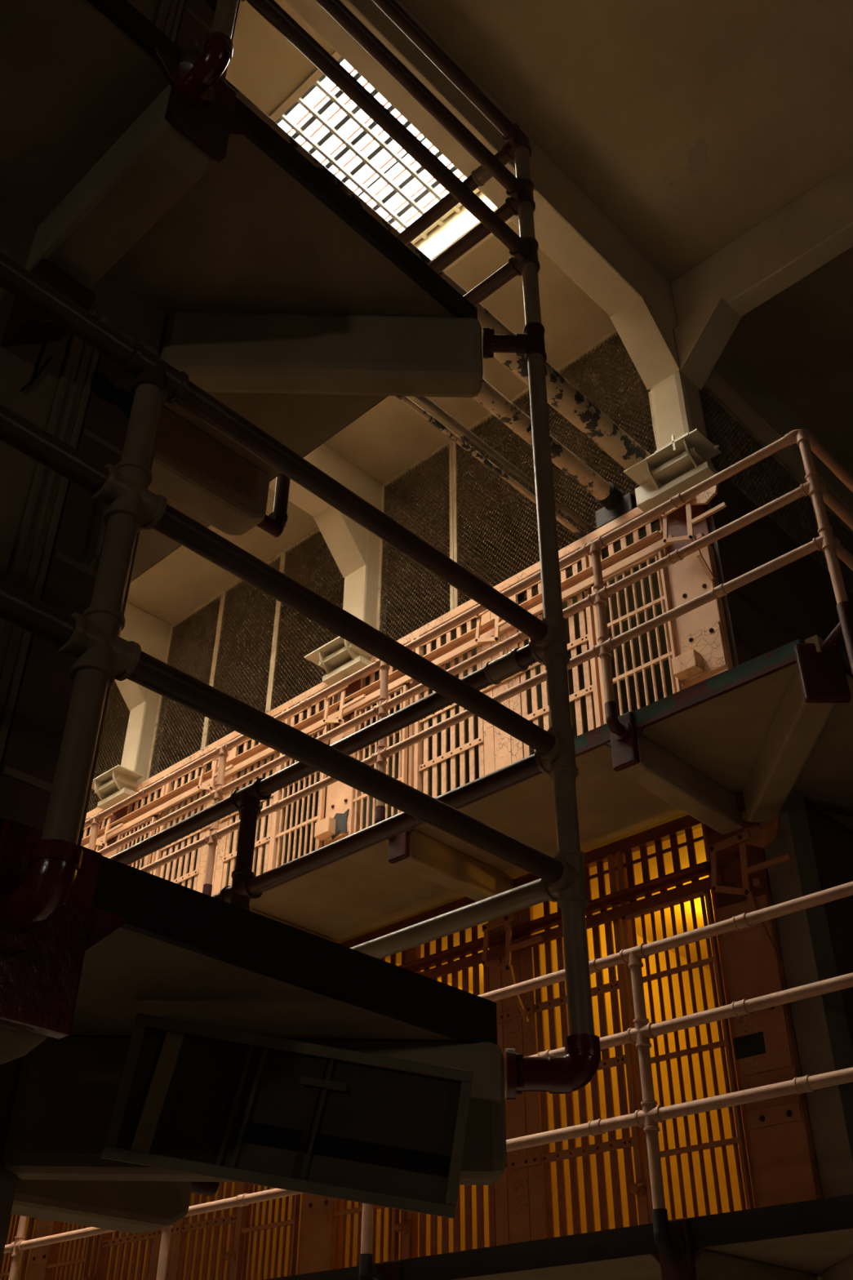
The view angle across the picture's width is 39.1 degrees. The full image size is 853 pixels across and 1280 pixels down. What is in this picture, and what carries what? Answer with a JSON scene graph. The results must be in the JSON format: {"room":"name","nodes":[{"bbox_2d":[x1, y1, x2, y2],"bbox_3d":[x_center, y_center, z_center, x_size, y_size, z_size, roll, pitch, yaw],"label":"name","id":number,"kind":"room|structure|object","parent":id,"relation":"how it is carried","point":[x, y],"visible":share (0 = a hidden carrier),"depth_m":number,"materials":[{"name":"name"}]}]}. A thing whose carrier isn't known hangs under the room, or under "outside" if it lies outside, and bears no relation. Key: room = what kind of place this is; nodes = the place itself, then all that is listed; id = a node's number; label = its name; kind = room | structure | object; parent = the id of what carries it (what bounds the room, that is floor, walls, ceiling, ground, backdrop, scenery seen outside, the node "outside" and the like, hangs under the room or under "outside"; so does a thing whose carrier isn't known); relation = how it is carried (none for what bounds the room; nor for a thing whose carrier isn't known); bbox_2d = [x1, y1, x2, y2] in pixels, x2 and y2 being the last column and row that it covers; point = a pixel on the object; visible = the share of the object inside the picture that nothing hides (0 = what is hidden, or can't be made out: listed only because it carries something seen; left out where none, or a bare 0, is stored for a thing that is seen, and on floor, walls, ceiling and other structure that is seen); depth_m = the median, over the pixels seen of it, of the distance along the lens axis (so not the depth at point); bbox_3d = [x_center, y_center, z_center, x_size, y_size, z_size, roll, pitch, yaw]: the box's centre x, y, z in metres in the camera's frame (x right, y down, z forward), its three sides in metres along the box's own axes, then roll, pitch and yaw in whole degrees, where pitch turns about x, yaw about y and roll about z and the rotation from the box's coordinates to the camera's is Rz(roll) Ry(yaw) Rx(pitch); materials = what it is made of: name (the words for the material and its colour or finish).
{"room":"prison interior","nodes":[
{"label":"prison interior","id":0,"kind":"room"},
{"bbox_2d":[0,1214,35,1279],"bbox_3d":[-3.205,5.341,10.979,0.120,2.200,2.200,-29,-45,34],"label":"wall partition","id":1,"kind":"structure","parent":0,"point":[12,1215],"depth_m":10.46,"materials":[{"name":"paint"}]},
{"bbox_2d":[0,0,239,1270],"bbox_3d":[-4.034,-2.026,0.575,0.150,6.780,9.200,-29,-45,34],"label":"wall","id":2,"kind":"structure","parent":0,"point":[126,311],"depth_m":3.30,"materials":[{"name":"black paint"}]},
{"bbox_2d":[19,342,52,391],"bbox_3d":[-1.076,-0.759,3.333,0.006,0.241,0.061,-29,-45,34],"label":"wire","id":3,"kind":"object","parent":2,"relation":"attached to","point":[33,377],"visible":0.93,"depth_m":3.33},
{"bbox_2d":[0,258,96,346],"bbox_3d":[-1.052,-0.895,3.354,0.130,0.275,0.178,-29,-45,34],"label":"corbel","id":4,"kind":"object","parent":2,"relation":"attached to","point":[25,325],"visible":0.62,"depth_m":3.32,"materials":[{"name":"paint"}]},
{"bbox_2d":[0,308,161,842],"bbox_3d":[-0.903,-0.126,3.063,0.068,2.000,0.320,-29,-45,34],"label":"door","id":5,"kind":"structure","parent":2,"relation":"in","point":[56,557],"depth_m":3.07,"materials":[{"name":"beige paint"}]},
{"bbox_2d":[153,0,238,80],"bbox_3d":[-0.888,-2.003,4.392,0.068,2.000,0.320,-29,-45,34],"label":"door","id":6,"kind":"structure","parent":2,"relation":"in","point":[188,24],"depth_m":4.63,"materials":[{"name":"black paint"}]},
{"bbox_2d":[54,810,199,1279],"bbox_3d":[-2.069,3.835,10.727,0.120,4.382,2.200,-29,-45,34],"label":"wall","id":7,"kind":"structure","parent":0,"point":[82,1226],"depth_m":9.50,"materials":[{"name":"metal"}]},
{"bbox_2d":[182,754,326,1279],"bbox_3d":[-0.940,3.219,9.845,0.120,4.382,2.200,-29,-45,34],"label":"wall","id":8,"kind":"structure","parent":0,"point":[290,1203],"depth_m":8.76,"materials":[{"name":"metal"}]},
{"bbox_2d":[83,518,659,832],"bbox_3d":[-1.051,2.201,12.287,11.840,0.100,4.140,-29,-45,34],"label":"floor","id":9,"kind":"structure","parent":0,"point":[656,520],"depth_m":8.97,"materials":[{"name":"brown paint"}]},
{"bbox_2d":[86,680,129,813],"bbox_3d":[-3.229,0.980,12.386,1.076,1.995,0.041,-29,-45,34],"label":"screen","id":10,"kind":"object","parent":9,"relation":"on","point":[111,686],"visible":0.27,"depth_m":12.37,"materials":[{"name":"metal"}]},
{"bbox_2d":[115,679,168,784],"bbox_3d":[-2.905,0.871,11.701,0.270,1.470,0.650,-29,-45,34],"label":"concrete pillar","id":11,"kind":"structure","parent":9,"relation":"on","point":[142,702],"depth_m":11.76,"materials":[{"name":"concrete"}]},
{"bbox_2d":[91,764,143,809],"bbox_3d":[-2.932,1.408,11.211,0.560,0.227,0.290,-29,-45,34],"label":"cable tray","id":12,"kind":"object","parent":11,"relation":"attached to","point":[117,784],"visible":0.86,"depth_m":11.16,"materials":[{"name":"beige metal"}]},
{"bbox_2d":[146,591,223,779],"bbox_3d":[-2.339,0.494,11.690,0.876,1.995,0.041,-29,-45,34],"label":"screen","id":13,"kind":"object","parent":9,"relation":"on","point":[220,595],"visible":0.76,"depth_m":11.76,"materials":[{"name":"metal"}]},
{"bbox_2d":[134,730,242,792],"bbox_3d":[-2.124,1.098,10.749,1.570,0.085,0.060,-29,-45,34],"label":"plate","id":14,"kind":"object","parent":9,"relation":"attached to","point":[231,736],"depth_m":10.72,"materials":[{"name":"paint"}]},
{"bbox_2d":[202,551,283,748],"bbox_3d":[-1.695,0.142,11.186,0.916,1.995,0.041,-29,-45,34],"label":"screen","id":15,"kind":"object","parent":9,"relation":"on","point":[279,556],"visible":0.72,"depth_m":11.25,"materials":[{"name":"metal"}]},
{"bbox_2d":[266,681,330,717],"bbox_3d":[-1.037,0.505,9.900,0.787,0.085,0.060,-29,-45,34],"label":"plate","id":16,"kind":"object","parent":9,"relation":"attached to","point":[321,686],"depth_m":9.88,"materials":[{"name":"paint"}]},
{"bbox_2d":[267,527,344,711],"bbox_3d":[-0.975,-0.251,10.624,1.086,1.995,0.041,-29,-45,34],"label":"screen","id":17,"kind":"object","parent":9,"relation":"on","point":[306,538],"visible":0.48,"depth_m":10.71,"materials":[{"name":"metal"}]},
{"bbox_2d":[313,506,388,635],"bbox_3d":[-0.647,-0.362,9.936,0.270,1.470,0.650,-29,-45,34],"label":"concrete pillar","id":18,"kind":"structure","parent":9,"relation":"on","point":[355,550],"depth_m":10.12,"materials":[{"name":"concrete"}]},
{"bbox_2d":[304,635,373,685],"bbox_3d":[-0.674,0.175,9.447,0.560,0.227,0.290,-29,-45,34],"label":"cable tray","id":19,"kind":"object","parent":18,"relation":"attached to","point":[340,658],"visible":0.72,"depth_m":9.41,"materials":[{"name":"beige metal"}]},
{"bbox_2d":[376,439,453,640],"bbox_3d":[-0.088,-0.735,9.931,0.856,1.995,0.041,-29,-45,34],"label":"screen","id":20,"kind":"object","parent":9,"relation":"on","point":[448,444],"visible":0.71,"depth_m":9.98,"materials":[{"name":"metal"}]},
{"bbox_2d":[396,599,479,645],"bbox_3d":[0.098,-0.115,9.013,0.838,0.085,0.060,-29,-45,34],"label":"plate","id":21,"kind":"object","parent":9,"relation":"attached to","point":[467,606],"depth_m":8.98,"materials":[{"name":"paint"}]},
{"bbox_2d":[452,386,539,608],"bbox_3d":[0.571,-1.094,9.416,0.956,1.995,0.041,-29,-45,34],"label":"screen","id":22,"kind":"object","parent":9,"relation":"on","point":[515,399],"visible":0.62,"depth_m":9.46,"materials":[{"name":"metal"}]},
{"bbox_2d":[493,561,540,592],"bbox_3d":[0.662,-0.422,8.572,0.432,0.084,0.060,-29,-45,34],"label":"plate","id":23,"kind":"object","parent":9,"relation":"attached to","point":[535,568],"depth_m":8.55,"materials":[{"name":"paint"}]},
{"bbox_2d":[558,506,644,559],"bbox_3d":[1.198,-0.715,8.154,0.715,0.085,0.060,-29,-45,34],"label":"plate","id":24,"kind":"object","parent":9,"relation":"attached to","point":[619,522],"depth_m":8.13,"materials":[{"name":"paint"}]},
{"bbox_2d":[547,328,657,551],"bbox_3d":[1.291,-1.488,8.853,1.066,1.995,0.041,-29,-45,34],"label":"screen","id":25,"kind":"object","parent":9,"relation":"on","point":[613,334],"visible":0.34,"depth_m":8.95,"materials":[{"name":"metal"}]},
{"bbox_2d":[224,78,650,469],"bbox_3d":[-0.117,-2.164,6.842,0.183,0.183,4.860,-29,-45,34],"label":"pipe","id":26,"kind":"object","parent":25,"relation":"attached to","point":[562,396],"visible":0.12,"depth_m":7.54,"materials":[{"name":"metal"}]},
{"bbox_2d":[395,395,585,537],"bbox_3d":[-0.528,-1.712,7.000,0.040,0.040,4.860,-29,-45,34],"label":"pipe","id":27,"kind":"object","parent":25,"relation":"attached to","point":[406,400],"visible":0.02,"depth_m":7.72,"materials":[{"name":"metal"}]},
{"bbox_2d":[415,396,595,533],"bbox_3d":[-0.481,-1.762,6.980,0.044,0.044,4.860,-29,-45,34],"label":"pipe","id":28,"kind":"object","parent":25,"relation":"attached to","point":[427,402],"visible":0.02,"depth_m":7.75,"materials":[{"name":"metal"}]},
{"bbox_2d":[595,493,636,528],"bbox_3d":[1.318,-0.847,8.201,0.300,0.160,0.150,-29,-45,34],"label":"box","id":29,"kind":"object","parent":9,"relation":"on","point":[603,516],"visible":0.58,"depth_m":8.13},
{"bbox_2d":[472,377,623,510],"bbox_3d":[-0.289,-1.916,6.865,0.164,0.166,4.860,-29,-45,34],"label":"pipe","id":30,"kind":"object","parent":29,"relation":"attached to","point":[605,493],"visible":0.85,"depth_m":7.78,"materials":[{"name":"metal"}]},
{"bbox_2d":[609,296,741,462],"bbox_3d":[1.860,-1.610,8.146,0.670,1.470,0.950,-29,-45,34],"label":"concrete pillar","id":31,"kind":"structure","parent":9,"relation":"on","point":[674,366],"depth_m":8.36,"materials":[{"name":"concrete"}]},
{"bbox_2d":[648,391,658,449],"bbox_3d":[1.606,-1.480,8.376,0.050,0.720,0.020,-29,-45,34],"label":"batten","id":32,"kind":"object","parent":31,"relation":"attached to","point":[650,397],"visible":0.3,"depth_m":8.42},
{"bbox_2d":[623,428,721,512],"bbox_3d":[1.576,-1.072,7.689,0.630,0.260,0.326,-29,-45,34],"label":"column capital","id":33,"kind":"object","parent":31,"relation":"attached to","point":[683,463],"visible":0.91,"depth_m":7.65,"materials":[{"name":"beige metal"}]},
{"bbox_2d":[81,520,682,850],"bbox_3d":[-1.815,1.898,11.733,11.600,0.045,2.100,-29,-45,34],"label":"bars","id":34,"kind":"object","parent":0,"point":[655,526],"visible":0.09,"depth_m":9.07,"materials":[{"name":"metal"}]},
{"bbox_2d":[341,702,488,1267],"bbox_3d":[0.189,2.602,8.962,0.120,4.382,2.200,-29,-45,34],"label":"wall","id":35,"kind":"structure","parent":0,"point":[462,1186],"depth_m":8.16,"materials":[{"name":"paint"}]},
{"bbox_2d":[95,0,852,773],"bbox_3d":[-0.598,-3.307,8.175,21.500,0.160,22.000,-29,-45,34],"label":"ceiling","id":36,"kind":"structure","parent":0,"point":[688,124],"depth_m":8.17,"materials":[{"name":"paint"}]},
{"bbox_2d":[120,601,300,712],"bbox_3d":[-4.275,-0.803,11.117,0.270,0.570,11.500,-29,-45,34],"label":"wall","id":37,"kind":"structure","parent":36,"relation":"attached to","point":[152,633],"depth_m":12.34,"materials":[{"name":"beige paint"}]},
{"bbox_2d":[268,50,511,272],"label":"window","id":38,"kind":"structure","parent":36,"relation":"attached to","point":[458,221],"depth_m":8.84,"materials":[{"name":"white glass"}]},
{"bbox_2d":[268,444,511,604],"bbox_3d":[-2.017,-2.036,9.352,0.270,0.570,11.500,-29,-45,34],"label":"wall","id":39,"kind":"structure","parent":36,"relation":"attached to","point":[322,457],"depth_m":10.51,"materials":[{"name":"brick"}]},
{"bbox_2d":[283,0,852,515],"bbox_3d":[0.070,-3.374,7.441,0.270,0.570,22.000,-29,-45,34],"label":"ceiling beam","id":40,"kind":"structure","parent":36,"relation":"attached to","point":[571,230],"depth_m":8.00,"materials":[{"name":"beige paint"}]},
{"bbox_2d":[671,160,852,324],"bbox_3d":[5.378,-4.299,6.077,9.690,0.570,0.180,-29,-45,34],"label":"ceiling beam","id":41,"kind":"structure","parent":36,"relation":"attached to","point":[815,228],"depth_m":8.27,"materials":[{"name":"beige paint"}]},
{"bbox_2d":[385,827,722,994],"bbox_3d":[-1.087,3.994,11.042,11.780,0.100,4.140,-29,-45,34],"label":"wall","id":42,"kind":"structure","parent":0,"point":[700,848],"depth_m":7.83,"materials":[{"name":"paint"}]},
{"bbox_2d":[249,634,852,943],"bbox_3d":[-0.115,4.149,11.043,13.043,0.340,7.666,-29,-45,34],"label":"walkway","id":43,"kind":"object","parent":42,"relation":"attached to","point":[775,722],"visible":0.45,"depth_m":6.29,"materials":[{"name":"concrete"}]},
{"bbox_2d":[83,816,111,851],"bbox_3d":[-3.470,2.672,11.117,1.240,2.110,0.135,-29,-45,34],"label":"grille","id":44,"kind":"object","parent":43,"relation":"on","point":[97,847],"visible":0.02,"depth_m":11.39,"materials":[{"name":"metal"}]},
{"bbox_2d":[102,804,128,857],"bbox_3d":[-2.923,2.337,10.712,0.335,2.135,0.160,-29,-45,34],"label":"column","id":45,"kind":"structure","parent":43,"relation":"on","point":[117,815],"depth_m":11.20,"materials":[{"name":"metal"}]},
{"bbox_2d":[115,764,208,890],"bbox_3d":[-2.348,2.059,10.241,1.240,2.110,0.135,-29,-45,34],"label":"grille","id":46,"kind":"object","parent":43,"relation":"on","point":[161,853],"visible":0.21,"depth_m":10.40,"materials":[{"name":"metal"}]},
{"bbox_2d":[95,813,123,857],"bbox_3d":[-2.862,1.839,10.831,0.449,0.615,0.135,-29,-45,34],"label":"lever linkage","id":47,"kind":"object","parent":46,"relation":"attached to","point":[107,832],"visible":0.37,"depth_m":10.86,"materials":[{"name":"paint"}]},
{"bbox_2d":[195,746,239,895],"bbox_3d":[-1.750,1.767,9.822,0.340,2.110,0.050,-29,-45,34],"label":"panel","id":48,"kind":"object","parent":43,"relation":"on","point":[217,877],"visible":0.09,"depth_m":9.82,"materials":[{"name":"paint"}]},
{"bbox_2d":[221,693,336,889],"bbox_3d":[-1.211,1.439,9.353,1.240,2.110,0.135,-29,-45,34],"label":"grille","id":49,"kind":"object","parent":43,"relation":"on","point":[275,833],"visible":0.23,"depth_m":9.34,"materials":[{"name":"metal"}]},
{"bbox_2d":[314,678,360,846],"bbox_3d":[-0.664,1.104,8.947,0.335,2.135,0.160,-29,-45,34],"label":"column","id":50,"kind":"structure","parent":43,"relation":"on","point":[338,793],"depth_m":8.87,"materials":[{"name":"metal"}]},
{"bbox_2d":[331,808,349,839],"bbox_3d":[-0.634,1.339,8.729,0.190,0.200,0.008,-29,-45,34],"label":"dark patch","id":51,"kind":"object","parent":50,"relation":"attached to","point":[341,818],"visible":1,"depth_m":8.71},
{"bbox_2d":[339,897,476,947],"bbox_3d":[-0.120,1.861,7.851,1.244,0.057,0.060,-29,-45,34],"label":"railing","id":52,"kind":"object","parent":43,"relation":"attached to","point":[464,901],"depth_m":7.81,"materials":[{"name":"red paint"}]},
{"bbox_2d":[348,615,484,835],"bbox_3d":[-0.089,0.827,8.476,1.240,2.110,0.135,-29,-45,34],"label":"grille","id":53,"kind":"object","parent":43,"relation":"on","point":[415,765],"visible":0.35,"depth_m":8.51,"materials":[{"name":"metal"}]},
{"bbox_2d":[323,685,365,757],"bbox_3d":[-0.604,0.606,9.066,0.449,0.615,0.135,-29,-45,34],"label":"lever linkage","id":54,"kind":"object","parent":53,"relation":"attached to","point":[342,706],"visible":0.66,"depth_m":9.12,"materials":[{"name":"paint"}]},
{"bbox_2d":[84,429,852,896],"bbox_3d":[0.167,3.525,11.065,11.957,1.442,7.779,-29,-45,34],"label":"pipe railing","id":55,"kind":"object","parent":43,"relation":"attached to","point":[826,542],"visible":0.74,"depth_m":6.35,"materials":[{"name":"metal"}]},
{"bbox_2d":[480,594,524,775],"bbox_3d":[0.508,0.534,8.057,0.340,2.110,0.050,-29,-45,34],"label":"panel","id":56,"kind":"object","parent":43,"relation":"on","point":[501,749],"visible":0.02,"depth_m":8.04,"materials":[{"name":"paint"}]},
{"bbox_2d":[512,873,540,888],"bbox_3d":[0.623,1.456,7.270,0.209,0.057,0.060,-29,-45,34],"label":"plate","id":57,"kind":"object","parent":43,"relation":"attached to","point":[529,877],"depth_m":7.26,"materials":[{"name":"red paint"}]},
{"bbox_2d":[519,662,546,682],"label":"grille","id":58,"kind":"object","parent":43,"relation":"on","point":[533,667],"depth_m":8.05,"materials":[{"name":"metal"}]},
{"bbox_2d":[80,529,674,848],"bbox_3d":[-1.800,1.163,10.233,9.300,0.166,0.085,-29,-45,34],"label":"door track","id":59,"kind":"object","parent":58,"relation":"attached to","point":[575,584],"visible":0.56,"depth_m":8.94,"materials":[{"name":"metal"}]},
{"bbox_2d":[197,755,233,822],"bbox_3d":[-1.733,1.223,9.948,0.449,0.615,0.135,-29,-45,34],"label":"lever linkage","id":60,"kind":"object","parent":59,"relation":"attached to","point":[211,787],"visible":0.56,"depth_m":10.03,"materials":[{"name":"paint"}]},
{"bbox_2d":[475,608,525,679],"bbox_3d":[0.526,-0.010,8.184,0.449,0.615,0.135,-29,-45,34],"label":"lever linkage","id":61,"kind":"object","parent":59,"relation":"attached to","point":[496,637],"visible":0.62,"depth_m":8.25,"materials":[{"name":"paint"}]},
{"bbox_2d":[661,484,726,580],"bbox_3d":[1.655,-0.639,7.310,0.449,0.645,0.135,-29,-45,34],"label":"lever linkage","id":62,"kind":"object","parent":59,"relation":"attached to","point":[704,498],"visible":0.69,"depth_m":7.35,"materials":[{"name":"paint"}]},
{"bbox_2d":[521,680,550,730],"label":"grille","id":63,"kind":"object","parent":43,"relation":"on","point":[544,711],"depth_m":7.87,"materials":[{"name":"metal"}]},
{"bbox_2d":[560,555,592,581],"label":"grille","id":64,"kind":"object","parent":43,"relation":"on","point":[586,561],"depth_m":8.18,"materials":[{"name":"metal"}]},
{"bbox_2d":[567,604,599,657],"label":"grille","id":65,"kind":"object","parent":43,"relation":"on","point":[593,634],"depth_m":7.85,"materials":[{"name":"metal"}]},
{"bbox_2d":[567,656,606,736],"label":"grille","id":66,"kind":"object","parent":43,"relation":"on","point":[596,688],"depth_m":7.57,"materials":[{"name":"metal"}]},
{"bbox_2d":[600,515,662,555],"label":"grille","id":67,"kind":"object","parent":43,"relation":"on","point":[635,532],"depth_m":7.92,"materials":[{"name":"metal"}]},
{"bbox_2d":[602,546,668,586],"label":"grille","id":68,"kind":"object","parent":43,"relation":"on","point":[660,553],"depth_m":7.70,"materials":[{"name":"metal"}]},
{"bbox_2d":[607,566,673,637],"label":"grille","id":69,"kind":"object","parent":43,"relation":"on","point":[664,597],"depth_m":7.52,"materials":[{"name":"metal"}]},
{"bbox_2d":[583,814,702,867],"bbox_3d":[1.226,1.145,6.785,0.801,0.104,0.060,-29,-45,34],"label":"plate","id":70,"kind":"object","parent":43,"relation":"attached to","point":[663,833],"depth_m":6.76,"materials":[{"name":"red paint"}]},
{"bbox_2d":[613,618,684,715],"label":"grille","id":71,"kind":"object","parent":43,"relation":"on","point":[674,653],"depth_m":7.25,"materials":[{"name":"metal"}]},
{"bbox_2d":[666,502,733,688],"bbox_3d":[1.594,-0.129,7.183,0.335,2.135,0.160,-29,-45,34],"label":"column","id":72,"kind":"structure","parent":43,"relation":"on","point":[703,640],"depth_m":7.18,"materials":[{"name":"paint"}]},
{"bbox_2d":[524,638,746,1237],"bbox_3d":[1.319,1.986,8.080,0.120,4.382,2.200,-29,-45,34],"label":"door","id":73,"kind":"structure","parent":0,"point":[538,909],"depth_m":7.62,"materials":[{"name":"paint"}]},
{"bbox_2d":[534,980,568,1052],"label":"grille","id":74,"kind":"object","parent":73,"relation":"in","point":[552,1002],"depth_m":6.71,"materials":[{"name":"metal"}]},
{"bbox_2d":[541,1125,653,1238],"label":"grille","id":75,"kind":"object","parent":73,"relation":"in","point":[642,1188],"depth_m":6.05,"materials":[{"name":"metal"}]},
{"bbox_2d":[642,934,728,1023],"label":"grille","id":76,"kind":"object","parent":73,"relation":"in","point":[715,959],"depth_m":6.13,"materials":[{"name":"metal"}]},
{"bbox_2d":[650,1017,740,1106],"label":"grille","id":77,"kind":"object","parent":73,"relation":"in","point":[726,1043],"depth_m":5.89,"materials":[{"name":"metal"}]},
{"bbox_2d":[659,1104,757,1219],"label":"grille","id":78,"kind":"object","parent":73,"relation":"in","point":[740,1140],"depth_m":5.63,"materials":[{"name":"metal"}]},
{"bbox_2d":[706,487,852,666],"bbox_3d":[3.181,0.731,8.365,0.125,2.182,4.155,-29,-45,34],"label":"wall","id":79,"kind":"structure","parent":0,"point":[785,605],"depth_m":7.73,"materials":[{"name":"brown paint"}]},
{"bbox_2d":[713,466,852,608],"bbox_3d":[3.185,-0.193,9.215,0.220,0.310,3.930,-29,-45,34],"label":"sill","id":80,"kind":"structure","parent":79,"relation":"attached to","point":[728,487],"depth_m":8.53,"materials":[{"name":"brown paint"}]},
{"bbox_2d":[698,384,829,572],"bbox_3d":[2.490,-1.189,8.967,0.036,1.015,1.850,-29,-45,34],"label":"wall","id":81,"kind":"structure","parent":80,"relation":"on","point":[773,479],"depth_m":9.02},
{"bbox_2d":[816,1273,822,1279],"bbox_3d":[-1.101,5.870,9.713,11.780,0.100,4.140,-29,-45,34],"label":"wall","id":82,"kind":"structure","parent":0,"point":[820,1277],"depth_m":5.21,"materials":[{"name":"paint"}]},
{"bbox_2d":[262,1194,852,1279],"bbox_3d":[-0.229,6.080,9.791,12.769,0.340,7.666,-29,-45,34],"label":"walkway","id":83,"kind":"object","parent":82,"relation":"attached to","point":[803,1240],"visible":0.87,"depth_m":4.81,"materials":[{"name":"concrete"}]},
{"bbox_2d":[0,1213,35,1279],"bbox_3d":[-3.484,4.548,9.788,1.240,2.110,0.135,-29,-45,34],"label":"grille","id":84,"kind":"object","parent":83,"relation":"on","point":[21,1273],"visible":0.05,"depth_m":9.27,"materials":[{"name":"metal"}]},
{"bbox_2d":[25,1217,52,1279],"bbox_3d":[-2.903,4.242,9.375,0.300,2.080,0.098,-29,-45,34],"label":"column","id":85,"kind":"structure","parent":83,"relation":"on","point":[37,1256],"depth_m":9.08,"materials":[{"name":"metal"}]},
{"bbox_2d":[42,1220,152,1279],"bbox_3d":[-2.362,3.936,8.911,1.240,2.110,0.135,-29,-45,34],"label":"grille","id":86,"kind":"object","parent":83,"relation":"on","point":[103,1242],"visible":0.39,"depth_m":8.59,"materials":[{"name":"metal"}]},
{"bbox_2d":[147,1217,184,1279],"bbox_3d":[-1.765,3.644,8.492,0.340,2.110,0.050,-29,-45,34],"label":"panel","id":87,"kind":"object","parent":83,"relation":"on","point":[175,1240],"visible":0.29,"depth_m":8.12,"materials":[{"name":"orange paint"}]},
{"bbox_2d":[177,1182,302,1279],"bbox_3d":[-1.226,3.316,8.023,1.240,2.110,0.135,-29,-45,34],"label":"grille","id":88,"kind":"object","parent":83,"relation":"on","point":[236,1256],"visible":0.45,"depth_m":7.66,"materials":[{"name":"metal"}]},
{"bbox_2d":[297,1192,331,1274],"bbox_3d":[-0.645,3.009,7.610,0.300,2.080,0.098,-29,-45,34],"label":"column","id":89,"kind":"structure","parent":83,"relation":"on","point":[314,1232],"depth_m":7.21,"materials":[{"name":"metal"}]},
{"bbox_2d":[327,924,496,1270],"bbox_3d":[-0.104,2.703,7.146,1.240,2.110,0.135,-29,-45,34],"label":"grille","id":90,"kind":"object","parent":83,"relation":"on","point":[408,1226],"visible":0.3,"depth_m":6.77,"materials":[{"name":"metal"}]},
{"bbox_2d":[3,880,852,1279],"bbox_3d":[0.152,5.402,9.735,11.957,1.442,7.779,-29,-45,34],"label":"pipe railing","id":91,"kind":"object","parent":83,"relation":"attached to","point":[673,1245],"visible":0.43,"depth_m":4.92,"materials":[{"name":"metal"}]},
{"bbox_2d":[488,906,546,1245],"bbox_3d":[0.494,2.411,6.727,0.340,2.110,0.050,-29,-45,34],"label":"panel","id":92,"kind":"object","parent":83,"relation":"on","point":[519,1194],"visible":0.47,"depth_m":6.52,"materials":[{"name":"orange paint"}]},
{"bbox_2d":[589,963,635,1037],"label":"grille","id":93,"kind":"object","parent":83,"relation":"on","point":[624,984],"depth_m":6.45,"materials":[{"name":"metal"}]},
{"bbox_2d":[590,1042,642,1119],"label":"grille","id":94,"kind":"object","parent":83,"relation":"on","point":[630,1058],"depth_m":6.22,"materials":[{"name":"metal"}]},
{"bbox_2d":[583,822,711,901],"label":"grille","id":95,"kind":"object","parent":83,"relation":"on","point":[620,870],"depth_m":6.73,"materials":[{"name":"metal"}]},
{"bbox_2d":[604,888,718,955],"label":"grille","id":96,"kind":"object","parent":83,"relation":"on","point":[624,928],"depth_m":6.42,"materials":[{"name":"metal"}]},
{"bbox_2d":[706,809,823,1207],"bbox_3d":[1.614,1.776,5.846,0.300,2.080,0.098,-29,-45,34],"label":"wall panel","id":97,"kind":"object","parent":83,"relation":"on","point":[784,1160],"depth_m":5.70,"materials":[{"name":"orange paint"}]},
{"bbox_2d":[803,797,852,1049],"bbox_3d":[3.253,3.493,6.311,0.130,4.498,4.140,-29,-45,34],"label":"wall","id":98,"kind":"structure","parent":0,"point":[832,841],"depth_m":6.34,"materials":[{"name":"brown paint"}]},
{"bbox_2d":[759,788,852,1198],"bbox_3d":[1.874,2.656,5.145,0.165,4.498,0.220,-29,-45,34],"label":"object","id":99,"kind":"structure","parent":98,"relation":"attached to","point":[823,1037],"depth_m":5.72,"materials":[{"name":"grey paint"}]},
{"bbox_3d":[-4.621,5.169,10.676,1.240,2.110,0.135,-29,-45,34],"label":"grille","id":100,"kind":"object","parent":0,"visible":0},
{"bbox_2d":[398,861,724,978],"bbox_3d":[-1.814,3.040,8.903,9.300,0.166,0.085,-29,-45,34],"label":"door track","id":101,"kind":"object","parent":100,"relation":"attached to","point":[704,868],"visible":0.3,"depth_m":6.77,"materials":[{"name":"metal"}]},
{"bbox_2d":[481,912,543,1022],"bbox_3d":[0.511,1.867,6.854,0.449,0.615,0.135,-29,-45,34],"label":"lever linkage","id":102,"kind":"object","parent":101,"relation":"attached to","point":[507,966],"visible":0.96,"depth_m":6.91,"materials":[{"name":"orange paint"}]},
{"bbox_2d":[707,815,791,953],"bbox_3d":[1.640,1.238,5.981,0.449,0.645,0.135,-29,-45,34],"label":"lever linkage","id":103,"kind":"object","parent":101,"relation":"attached to","point":[762,836],"visible":0.97,"depth_m":6.04,"materials":[{"name":"orange paint"}]},
{"bbox_3d":[-5.303,2.280,6.667,11.980,6.780,0.150,-29,-45,34],"label":"wall","id":104,"kind":"structure","parent":0,"visible":0},
{"bbox_2d":[0,0,483,582],"bbox_3d":[-7.816,-0.470,4.592,12.841,0.360,10.020,-29,-45,34],"label":"walkway","id":105,"kind":"object","parent":104,"relation":"attached to","point":[285,300],"visible":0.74,"depth_m":3.63,"materials":[{"name":"metal"}]},
{"bbox_2d":[0,817,506,1233],"bbox_3d":[-7.831,1.407,3.262,12.841,0.360,10.020,-29,-45,34],"label":"walkway","id":106,"kind":"object","parent":104,"relation":"attached to","point":[126,941],"visible":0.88,"depth_m":2.37,"materials":[{"name":"concrete"}]},
{"bbox_2d":[101,1013,473,1217],"bbox_3d":[-0.260,0.935,2.319,0.680,0.342,0.244,4,-35,-5],"label":"glazed panel","id":107,"kind":"object","parent":106,"relation":"attached to","point":[212,1101],"visible":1,"depth_m":2.25,"materials":[{"name":"grey paint"}]},
{"bbox_2d":[0,0,601,1099],"bbox_3d":[-5.352,0.619,5.115,10.977,3.526,5.154,-29,-45,34],"label":"pipe railing","id":108,"kind":"object","parent":106,"relation":"attached to","point":[30,901],"visible":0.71,"depth_m":2.68,"materials":[{"name":"metal"}]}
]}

